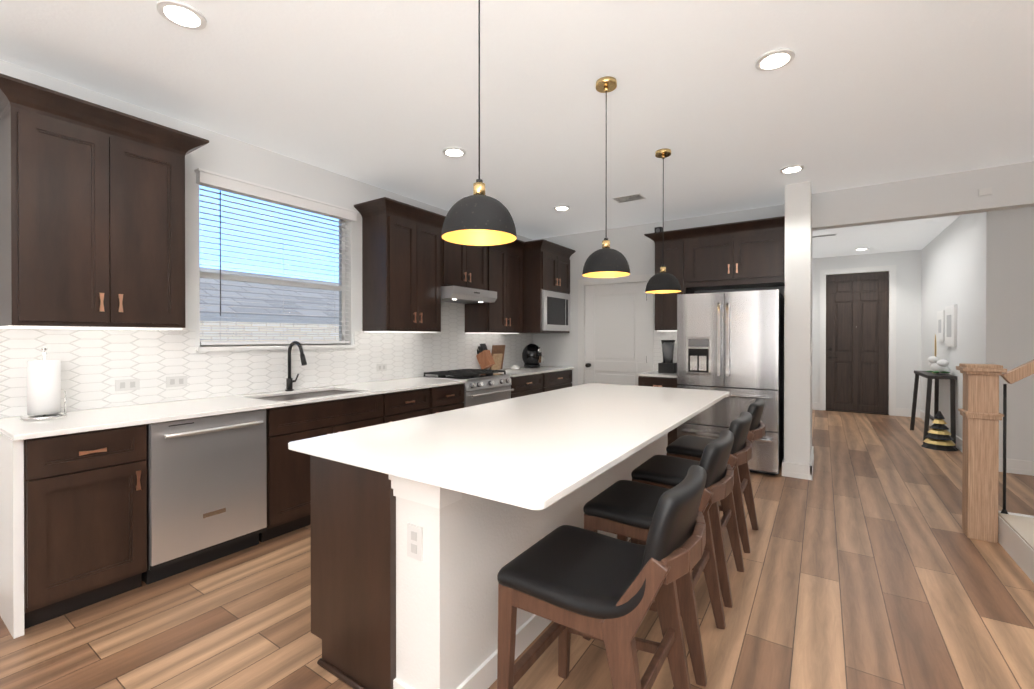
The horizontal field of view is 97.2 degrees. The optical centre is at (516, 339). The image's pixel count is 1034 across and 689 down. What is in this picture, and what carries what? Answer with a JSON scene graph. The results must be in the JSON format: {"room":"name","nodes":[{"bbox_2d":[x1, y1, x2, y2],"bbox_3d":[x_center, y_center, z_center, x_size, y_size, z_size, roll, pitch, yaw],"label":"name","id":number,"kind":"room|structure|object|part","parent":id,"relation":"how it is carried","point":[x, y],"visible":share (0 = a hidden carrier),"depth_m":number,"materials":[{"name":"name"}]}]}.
{"room":"kitchen","nodes":[
{"label":"kitchen","id":0,"kind":"room"},
{"bbox_2d":[0,60,532,417],"bbox_3d":[-2.594,-0.075,2.743,0.160,2.800,10.260,0,0,34],"label":"wall","id":1,"kind":"structure","parent":0,"point":[228,156],"depth_m":3.42,"materials":[{"name":"white paint"}]},
{"bbox_2d":[0,73,208,329],"bbox_3d":[-2.347,-0.646,2.573,0.432,1.177,0.915,0,0,34],"label":"upper cabinet","id":2,"kind":"object","parent":1,"relation":"attached to","point":[92,215],"visible":1,"depth_m":2.42,"materials":[{"name":"brown wood"}]},
{"bbox_2d":[0,302,532,417],"bbox_3d":[-1.255,-0.068,4.591,0.008,0.949,5.380,0,0,34],"label":"backsplash","id":3,"kind":"structure","parent":1,"relation":"attached to","point":[96,364],"depth_m":3.16,"materials":[{"name":"tile"}]},
{"bbox_2d":[115,379,139,390],"bbox_3d":[-2.424,0.284,2.835,0.005,0.070,0.120,0,0,34],"label":"outlet","id":4,"kind":"object","parent":3,"relation":"attached to","point":[134,384],"depth_m":2.83,"materials":[{"name":"white plastic"}]},
{"bbox_2d":[166,376,186,387],"bbox_3d":[-2.279,0.284,3.051,0.005,0.070,0.120,0,0,34],"label":"outlet","id":5,"kind":"object","parent":3,"relation":"attached to","point":[175,381],"depth_m":3.05,"materials":[{"name":"white plastic"}]},
{"bbox_2d":[377,364,386,370],"bbox_3d":[-1.327,0.278,4.472,0.005,0.070,0.120,0,0,34],"label":"outlet","id":6,"kind":"object","parent":3,"relation":"attached to","point":[380,367],"depth_m":4.47,"materials":[{"name":"white plastic"}]},
{"bbox_2d":[195,185,356,350],"bbox_3d":[-1.912,-0.534,3.711,0.175,1.230,1.290,0,0,34],"label":"window","id":7,"kind":"structure","parent":1,"relation":"in","point":[277,311],"depth_m":3.66,"materials":[{"name":"white"}]},
{"bbox_2d":[194,168,358,344],"bbox_3d":[-1.866,-0.566,3.680,0.132,1.210,1.290,0,0,34],"label":"window blinds","id":8,"kind":"object","parent":7,"relation":"attached to","point":[217,181],"visible":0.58,"depth_m":3.57,"materials":[{"name":"white plastic"}]},
{"bbox_2d":[358,201,445,332],"bbox_3d":[-1.112,-0.652,4.483,0.356,1.149,0.705,0,0,34],"label":"upper cabinet","id":9,"kind":"object","parent":1,"relation":"attached to","point":[413,262],"depth_m":4.27,"materials":[{"name":"brown wood"}]},
{"bbox_2d":[446,241,489,290],"bbox_3d":[-0.701,-0.889,5.095,0.356,0.680,0.760,0,0,34],"label":"upper cabinet","id":10,"kind":"object","parent":1,"relation":"attached to","point":[468,266],"depth_m":5.01,"materials":[{"name":"brown wood"}]},
{"bbox_2d":[441,286,496,303],"bbox_3d":[-0.642,-0.481,5.057,0.499,0.126,0.750,0,0,34],"label":"range hood","id":11,"kind":"object","parent":10,"relation":"attached to","point":[458,294],"visible":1,"depth_m":4.87,"materials":[{"name":"silver metal"}]},
{"bbox_2d":[465,241,525,332],"bbox_3d":[-0.274,-0.657,5.734,0.356,1.149,0.765,0,0,34],"label":"upper cabinet","id":12,"kind":"object","parent":1,"relation":"attached to","point":[507,314],"depth_m":5.59,"materials":[{"name":"brown wood"}]},
{"bbox_2d":[526,241,572,332],"bbox_3d":[0.279,-0.659,6.312,0.631,1.149,0.802,0,0,34],"label":"upper cabinet","id":13,"kind":"object","parent":1,"relation":"attached to","point":[547,266],"depth_m":5.91,"materials":[{"name":"brown wood"}]},
{"bbox_2d":[542,290,569,330],"bbox_3d":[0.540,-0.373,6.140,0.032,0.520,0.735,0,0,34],"label":"microwave","id":14,"kind":"object","parent":13,"relation":"attached to","point":[555,311],"visible":0.98,"depth_m":6.07,"materials":[{"name":"silver metal"}]},
{"bbox_2d":[0,410,1033,688],"bbox_3d":[2.114,1.377,2.267,8.800,0.100,14.700,0,0,34],"label":"floor","id":15,"kind":"structure","parent":0,"point":[868,564],"depth_m":2.22,"materials":[{"name":"brown wood"}]},
{"bbox_2d":[0,424,146,638],"bbox_3d":[-2.345,0.884,2.379,0.657,0.884,0.475,0,0,34],"label":"base cabinet","id":16,"kind":"object","parent":15,"relation":"on","point":[73,521],"depth_m":2.16,"materials":[{"name":"brown wood"}]},
{"bbox_2d":[0,366,573,440],"bbox_3d":[-0.971,0.421,4.401,0.687,0.025,5.377,0,0,34],"label":"countertop","id":17,"kind":"structure","parent":16,"relation":"on","point":[18,429],"depth_m":2.77,"materials":[{"name":"stone"}]},
{"bbox_2d":[21,347,66,420],"bbox_3d":[-2.489,0.228,2.398,0.170,0.377,0.170,0,0,34],"label":"paper towel holder","id":18,"kind":"object","parent":17,"relation":"on","point":[43,388],"visible":1,"depth_m":2.36,"materials":[{"name":"white paper"}]},
{"bbox_2d":[285,341,306,390],"bbox_3d":[-1.718,0.213,3.596,0.257,0.397,0.110,0,0,34],"label":"faucet","id":19,"kind":"object","parent":17,"relation":"on","point":[289,383],"visible":1,"depth_m":3.61,"materials":[{"name":"black metal"}]},
{"bbox_2d":[476,343,494,368],"bbox_3d":[-0.398,0.216,5.691,0.237,0.325,0.110,0,0,34],"label":"knife block","id":20,"kind":"object","parent":17,"relation":"on","point":[485,359],"visible":0.98,"depth_m":5.65,"materials":[{"name":"brown wood"}]},
{"bbox_2d":[489,345,504,369],"bbox_3d":[-0.253,0.239,5.954,0.106,0.323,0.300,0,0,34],"label":"cutting boards","id":21,"kind":"object","parent":17,"relation":"on","point":[497,353],"visible":0.79,"depth_m":5.92,"materials":[{"name":"brown wood"}]},
{"bbox_2d":[522,344,543,367],"bbox_3d":[0.224,0.231,6.382,0.318,0.339,0.276,0,0,34],"label":"coffee maker","id":22,"kind":"object","parent":17,"relation":"on","point":[532,357],"visible":1,"depth_m":6.29,"materials":[{"name":"black plastic"}]},
{"bbox_2d":[142,409,266,584],"bbox_3d":[-2.014,0.883,2.822,0.715,0.882,0.606,0,0,34],"label":"dishwasher","id":23,"kind":"object","parent":15,"relation":"on","point":[206,489],"visible":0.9,"depth_m":2.61,"materials":[{"name":"silver metal"}]},
{"bbox_2d":[256,390,391,541],"bbox_3d":[-1.585,0.879,3.512,0.657,0.884,0.994,0,0,34],"label":"base cabinet","id":24,"kind":"object","parent":15,"relation":"on","point":[288,471],"depth_m":3.11,"materials":[{"name":"brown wood"}]},
{"bbox_2d":[392,387,439,421],"bbox_3d":[-1.198,0.877,4.090,0.657,0.884,0.683,0,0,34],"label":"base cabinet","id":25,"kind":"object","parent":15,"relation":"on","point":[408,404],"depth_m":3.97,"materials":[{"name":"brown wood"}]},
{"bbox_2d":[440,384,463,411],"bbox_3d":[-0.943,0.876,4.470,0.657,0.884,0.539,0,0,34],"label":"base cabinet","id":26,"kind":"object","parent":15,"relation":"on","point":[451,396],"depth_m":4.36,"materials":[{"name":"brown wood"}]},
{"bbox_2d":[420,369,513,407],"bbox_3d":[-0.536,0.836,5.015,0.729,0.960,0.796,0,0,34],"label":"range","id":27,"kind":"object","parent":15,"relation":"on","point":[483,386],"visible":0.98,"depth_m":4.83,"materials":[{"name":"silver metal"}]},
{"bbox_2d":[310,433,667,688],"bbox_3d":[0.206,0.882,2.857,0.801,0.884,2.820,0,0,34],"label":"kitchen island","id":28,"kind":"object","parent":15,"relation":"on","point":[387,612],"visible":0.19,"depth_m":1.70,"materials":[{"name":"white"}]},
{"bbox_2d":[407,523,422,561],"bbox_3d":[-0.358,0.709,1.592,0.072,0.116,0.008,0,0,34],"label":"outlet","id":29,"kind":"object","parent":28,"relation":"attached to","point":[414,541],"visible":1,"depth_m":1.59,"materials":[{"name":"white plastic"}]},
{"bbox_2d":[288,383,729,509],"bbox_3d":[0.374,0.427,2.719,1.200,0.025,2.920,0,0,34],"label":"island countertop","id":30,"kind":"structure","parent":28,"relation":"on","point":[541,451],"depth_m":1.88,"materials":[{"name":"stone"}]},
{"bbox_2d":[510,373,543,397],"bbox_3d":[-0.138,0.871,5.673,0.657,0.884,0.695,0,0,34],"label":"base cabinet","id":31,"kind":"object","parent":15,"relation":"on","point":[525,385],"depth_m":5.48,"materials":[{"name":"brown wood"}]},
{"bbox_2d":[544,370,571,391],"bbox_3d":[0.295,0.868,6.319,0.657,0.884,0.782,0,0,34],"label":"base cabinet","id":32,"kind":"object","parent":15,"relation":"on","point":[556,380],"depth_m":6.10,"materials":[{"name":"brown wood"}]},
{"bbox_2d":[497,465,706,688],"bbox_3d":[0.294,0.869,1.474,0.576,0.926,0.463,0,0,34],"label":"stool","id":33,"kind":"object","parent":15,"relation":"on","point":[567,580],"visible":1,"depth_m":1.38,"materials":[{"name":"black leather"}]},
{"bbox_3d":[0.292,0.596,1.474,0.591,0.393,0.470,0,0,34],"label":"seat","id":34,"kind":"part","parent":33,"relation":"part of","materials":[{"name":"black leather"}]},
{"bbox_2d":[638,376,677,444],"bbox_3d":[1.765,0.872,5.431,0.465,0.885,0.623,0,0,34],"label":"base cabinet","id":35,"kind":"object","parent":15,"relation":"on","point":[659,382],"visible":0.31,"depth_m":5.16,"materials":[{"name":"black wood"}]},
{"bbox_2d":[637,371,676,377],"bbox_3d":[1.764,0.417,5.433,0.480,0.025,0.617,0,0,34],"label":"countertop","id":36,"kind":"structure","parent":35,"relation":"on","point":[654,374],"depth_m":5.23,"materials":[{"name":"stone"}]},
{"bbox_2d":[658,340,676,373],"bbox_3d":[1.808,0.206,5.452,0.180,0.394,0.180,0,0,34],"label":"blender","id":37,"kind":"object","parent":36,"relation":"on","point":[667,365],"visible":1,"depth_m":5.39,"materials":[{"name":"black plastic"}]},
{"bbox_2d":[582,430,733,686],"bbox_3d":[0.650,0.867,2.042,0.576,0.926,0.463,0,0,34],"label":"stool","id":38,"kind":"object","parent":15,"relation":"on","point":[623,510],"visible":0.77,"depth_m":1.92,"materials":[{"name":"brown wood"}]},
{"bbox_3d":[0.648,0.594,2.042,0.591,0.393,0.470,0,0,34],"label":"seat","id":39,"kind":"part","parent":38,"relation":"part of","materials":[{"name":"black leather"}]},
{"bbox_2d":[631,411,751,607],"bbox_3d":[0.989,0.865,2.549,0.576,0.926,0.463,0,0,34],"label":"stool","id":40,"kind":"object","parent":15,"relation":"on","point":[666,471],"visible":0.54,"depth_m":2.43,"materials":[{"name":"brown wood"}]},
{"bbox_3d":[0.988,0.592,2.549,0.591,0.393,0.470,0,0,34],"label":"seat","id":41,"kind":"part","parent":40,"relation":"part of","materials":[{"name":"black leather"}]},
{"bbox_2d":[666,398,764,552],"bbox_3d":[1.368,0.863,3.114,0.576,0.926,0.463,0,0,34],"label":"stool","id":42,"kind":"object","parent":15,"relation":"on","point":[688,447],"visible":0.58,"depth_m":2.99,"materials":[{"name":"black leather"}]},
{"bbox_3d":[1.366,0.590,3.114,0.591,0.393,0.470,0,0,34],"label":"seat","id":43,"kind":"part","parent":42,"relation":"part of","materials":[{"name":"black leather"}]},
{"bbox_2d":[677,289,783,474],"bbox_3d":[2.298,0.421,4.886,0.935,1.790,0.898,0,0,34],"label":"refrigerator","id":44,"kind":"object","parent":15,"relation":"on","point":[732,343],"visible":0.77,"depth_m":4.53,"materials":[{"name":"silver metal"}]},
{"bbox_2d":[910,370,956,446],"bbox_3d":[5.518,0.883,6.063,0.308,0.862,1.060,0,0,34],"label":"console table","id":45,"kind":"object","parent":15,"relation":"on","point":[929,376],"visible":0.77,"depth_m":5.71,"materials":[{"name":"grey wood"}]},
{"bbox_2d":[925,334,949,373],"bbox_3d":[5.458,0.192,5.932,0.235,0.520,0.532,0,0,34],"label":"decor","id":46,"kind":"object","parent":45,"relation":"on","point":[936,365],"visible":1,"depth_m":5.77,"materials":[{"name":"white paper"}]},
{"bbox_2d":[921,411,957,450],"bbox_3d":[5.101,1.091,5.501,0.340,0.445,0.323,0,0,34],"label":"cone","id":47,"kind":"object","parent":15,"relation":"on","point":[939,437],"visible":1,"depth_m":5.44,"materials":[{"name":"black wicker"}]},
{"bbox_2d":[956,363,1006,542],"bbox_3d":[3.101,0.746,3.050,0.205,1.155,0.205,0,0,34],"label":"stair newel post","id":48,"kind":"object","parent":15,"relation":"on","point":[981,414],"visible":1,"depth_m":3.00,"materials":[{"name":"brown wood"}]},
{"bbox_2d":[998,511,1033,582],"bbox_3d":[3.545,0.772,2.136,1.600,1.110,1.180,0,0,34],"label":"stair steps","id":49,"kind":"structure","parent":15,"relation":"on","point":[1016,536],"depth_m":2.74,"materials":[{"name":"white"}]},
{"bbox_2d":[1000,359,1033,513],"bbox_3d":[3.820,0.160,2.563,1.539,1.982,0.060,0,0,34],"label":"stair handrail","id":50,"kind":"object","parent":49,"relation":"attached to","point":[1018,373],"visible":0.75,"depth_m":2.98,"materials":[{"name":"brown wood"}]},
{"bbox_2d":[0,0,1033,257],"bbox_3d":[2.114,-1.533,2.255,8.800,0.120,14.700,0,0,34],"label":"ceiling","id":51,"kind":"structure","parent":0,"point":[382,94],"depth_m":2.69,"materials":[{"name":"white paint"}]},
{"bbox_2d":[157,0,206,29],"bbox_3d":[-1.516,-1.465,2.062,0.183,0.014,0.183,0,0,-11],"label":"recessed light","id":52,"kind":"object","parent":51,"relation":"in","point":[181,14],"depth_m":2.05,"materials":[{"name":"white"}]},
{"bbox_2d":[442,147,465,157],"bbox_3d":[-0.494,-1.471,3.587,0.183,0.014,0.183,0,0,-11],"label":"recessed light","id":53,"kind":"object","parent":51,"relation":"in","point":[455,152],"depth_m":3.57,"materials":[{"name":"white plastic"}]},
{"bbox_2d":[442,0,516,245],"bbox_3d":[-0.136,-0.918,1.647,0.270,1.104,0.270,0,0,34],"label":"pendant light","id":54,"kind":"object","parent":51,"relation":"hanging from","point":[478,217],"visible":1,"depth_m":1.58,"materials":[{"name":"black metal"}]},
{"bbox_2d":[554,205,569,210],"bbox_3d":[0.508,-1.477,5.136,0.183,0.014,0.183,0,0,-11],"label":"recessed light","id":55,"kind":"object","parent":51,"relation":"in","point":[561,207],"depth_m":5.12,"materials":[{"name":"white"}]},
{"bbox_2d":[582,76,629,277],"bbox_3d":[0.511,-0.922,2.614,0.270,1.104,0.270,0,0,34],"label":"pendant light","id":56,"kind":"object","parent":51,"relation":"hanging from","point":[606,261],"visible":1,"depth_m":2.56,"materials":[{"name":"black metal"}]},
{"bbox_2d":[612,193,645,202],"bbox_3d":[1.176,-1.477,4.786,0.300,0.012,0.200,0,0,34],"label":"ceiling vent","id":57,"kind":"object","parent":51,"relation":"in","point":[629,198],"depth_m":4.77,"materials":[{"name":"white metal"}]},
{"bbox_2d":[645,148,680,292],"bbox_3d":[1.151,-0.925,3.587,0.270,1.104,0.270,0,0,34],"label":"pendant light","id":58,"kind":"object","parent":51,"relation":"hanging from","point":[662,281],"visible":1,"depth_m":3.53,"materials":[{"name":"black metal"}]},
{"bbox_2d":[755,48,794,70],"bbox_3d":[1.356,-1.467,2.396,0.183,0.014,0.183,0,0,-11],"label":"recessed light","id":59,"kind":"object","parent":51,"relation":"in","point":[775,59],"depth_m":2.38,"materials":[{"name":"white"}]},
{"bbox_2d":[780,165,804,173],"bbox_3d":[2.386,-1.473,3.951,0.183,0.014,0.183,0,0,-11],"label":"recessed light","id":60,"kind":"object","parent":51,"relation":"in","point":[793,168],"depth_m":3.93,"materials":[{"name":"white"}]},
{"bbox_2d":[813,233,836,237],"bbox_3d":[4.334,-1.484,6.586,0.480,0.012,0.110,0,0,34],"label":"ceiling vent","id":61,"kind":"object","parent":51,"relation":"in","point":[836,233],"depth_m":6.51,"materials":[{"name":"white metal"}]},
{"bbox_2d":[533,204,784,385],"bbox_3d":[1.654,-0.088,5.976,3.300,2.800,0.160,0,0,34],"label":"wall","id":62,"kind":"structure","parent":0,"point":[634,246],"depth_m":6.09,"materials":[{"name":"white paint"}]},
{"bbox_2d":[585,282,646,385],"bbox_3d":[1.308,0.278,6.116,0.882,2.044,0.135,0,0,34],"label":"pantry door","id":63,"kind":"structure","parent":62,"relation":"in","point":[615,333],"depth_m":6.14,"materials":[{"name":"white wood"}]},
{"bbox_2d":[578,274,653,384],"bbox_3d":[1.346,0.239,6.173,1.060,2.145,0.178,0,0,34],"label":"door frame","id":64,"kind":"structure","parent":62,"relation":"attached to","point":[582,283],"depth_m":6.17,"materials":[{"name":"white wood"}]},
{"bbox_2d":[653,331,676,370],"bbox_3d":[1.944,0.148,5.681,0.490,0.509,0.008,0,0,34],"label":"backsplash","id":65,"kind":"structure","parent":62,"relation":"attached to","point":[659,336],"depth_m":5.76,"materials":[{"name":"tile"}]},
{"bbox_2d":[644,216,784,331],"bbox_3d":[2.232,-0.661,5.160,1.425,1.137,0.542,0,0,34],"label":"upper cabinet","id":66,"kind":"object","parent":62,"relation":"attached to","point":[744,254],"visible":0.83,"depth_m":4.96,"materials":[{"name":"brown wood"}]},
{"bbox_2d":[655,227,662,232],"bbox_3d":[1.693,-1.281,5.436,0.080,0.099,0.085,0,0,34],"label":"speaker","id":67,"kind":"object","parent":66,"relation":"on","point":[658,229],"visible":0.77,"depth_m":5.40,"materials":[{"name":"black plastic"}]},
{"bbox_2d":[784,181,812,464],"bbox_3d":[2.884,-0.083,4.833,0.405,2.800,1.070,0,0,34],"label":"wall","id":68,"kind":"structure","parent":0,"point":[798,330],"depth_m":4.34,"materials":[{"name":"white paint"}]},
{"bbox_2d":[809,446,813,479],"bbox_3d":[3.010,1.250,4.645,0.020,0.135,0.930,0,0,34],"label":"baseboard","id":69,"kind":"structure","parent":68,"relation":"attached to","point":[812,450],"depth_m":4.38,"materials":[{"name":"white"}]},
{"bbox_2d":[812,249,921,408],"bbox_3d":[6.097,-0.096,8.115,2.100,2.800,0.160,0,0,34],"label":"wall","id":70,"kind":"structure","parent":0,"point":[908,264],"depth_m":7.73,"materials":[{"name":"white paint"}]},
{"bbox_2d":[812,402,819,409],"bbox_3d":[5.438,1.235,8.453,0.295,0.135,0.020,0,0,34],"label":"baseboard","id":71,"kind":"structure","parent":70,"relation":"attached to","point":[815,406],"depth_m":8.40,"materials":[{"name":"white"}]},
{"bbox_2d":[826,271,888,413],"bbox_3d":[6.040,0.060,8.107,0.897,2.464,0.118,0,0,34],"label":"front door","id":72,"kind":"structure","parent":70,"relation":"in","point":[857,331],"depth_m":8.10,"materials":[{"name":"brown wood"}]},
{"bbox_2d":[819,265,895,415],"bbox_3d":[6.056,0.019,8.132,1.085,2.570,0.178,0,0,34],"label":"door frame","id":73,"kind":"structure","parent":70,"relation":"attached to","point":[891,269],"depth_m":7.91,"materials":[{"name":"white painted wood"}]},
{"bbox_2d":[896,408,918,416],"bbox_3d":[6.587,1.238,7.684,0.300,0.135,0.020,0,0,34],"label":"baseboard","id":74,"kind":"structure","parent":70,"relation":"attached to","point":[905,412],"depth_m":7.69,"materials":[{"name":"white"}]},
{"bbox_2d":[812,161,1033,230],"bbox_3d":[5.119,-1.302,3.318,4.990,0.350,0.150,0,0,34],"label":"header beam","id":75,"kind":"structure","parent":0,"point":[956,193],"depth_m":4.16,"materials":[{"name":"white paint"}]},
{"bbox_2d":[978,187,991,195],"bbox_3d":[4.046,-1.275,3.936,0.080,0.060,0.017,0,0,34],"label":"sensor","id":76,"kind":"object","parent":75,"relation":"attached to","point":[984,191],"visible":1,"depth_m":3.93,"materials":[{"name":"white plastic"}]},
{"bbox_2d":[921,210,1005,457],"bbox_3d":[5.791,-0.088,6.051,0.140,2.800,3.610,0,0,34],"label":"wall","id":77,"kind":"structure","parent":0,"point":[964,262],"depth_m":5.25,"materials":[{"name":"white paint"}]},
{"bbox_2d":[937,310,942,341],"bbox_3d":[5.811,-0.179,6.236,0.032,0.420,0.420,0,0,34],"label":"framed art","id":78,"kind":"object","parent":77,"relation":"attached to","point":[939,313],"depth_m":6.22,"materials":[{"name":"white plastic"}]},
{"bbox_2d":[919,409,962,451],"bbox_3d":[5.719,1.244,6.092,0.020,0.135,3.630,0,0,34],"label":"baseboard","id":79,"kind":"structure","parent":77,"relation":"attached to","point":[959,441],"depth_m":5.78,"materials":[{"name":"white wood"}]},
{"bbox_2d":[943,304,956,346],"bbox_3d":[5.510,-0.167,5.787,0.032,0.520,0.500,0,0,34],"label":"framed art","id":80,"kind":"object","parent":77,"relation":"attached to","point":[947,325],"depth_m":5.72,"materials":[{"name":"white plastic"}]},
{"bbox_2d":[1006,207,1033,460],"bbox_3d":[6.295,-0.079,3.637,3.385,2.800,0.160,0,0,34],"label":"wall","id":81,"kind":"structure","parent":0,"point":[1020,313],"depth_m":4.46,"materials":[{"name":"white paint"}]},
{"bbox_2d":[999,458,1033,475],"bbox_3d":[6.110,1.254,3.658,3.330,0.135,0.020,0,0,34],"label":"baseboard","id":82,"kind":"structure","parent":81,"relation":"attached to","point":[1014,466],"depth_m":4.46,"materials":[{"name":"white wood"}]}
]}

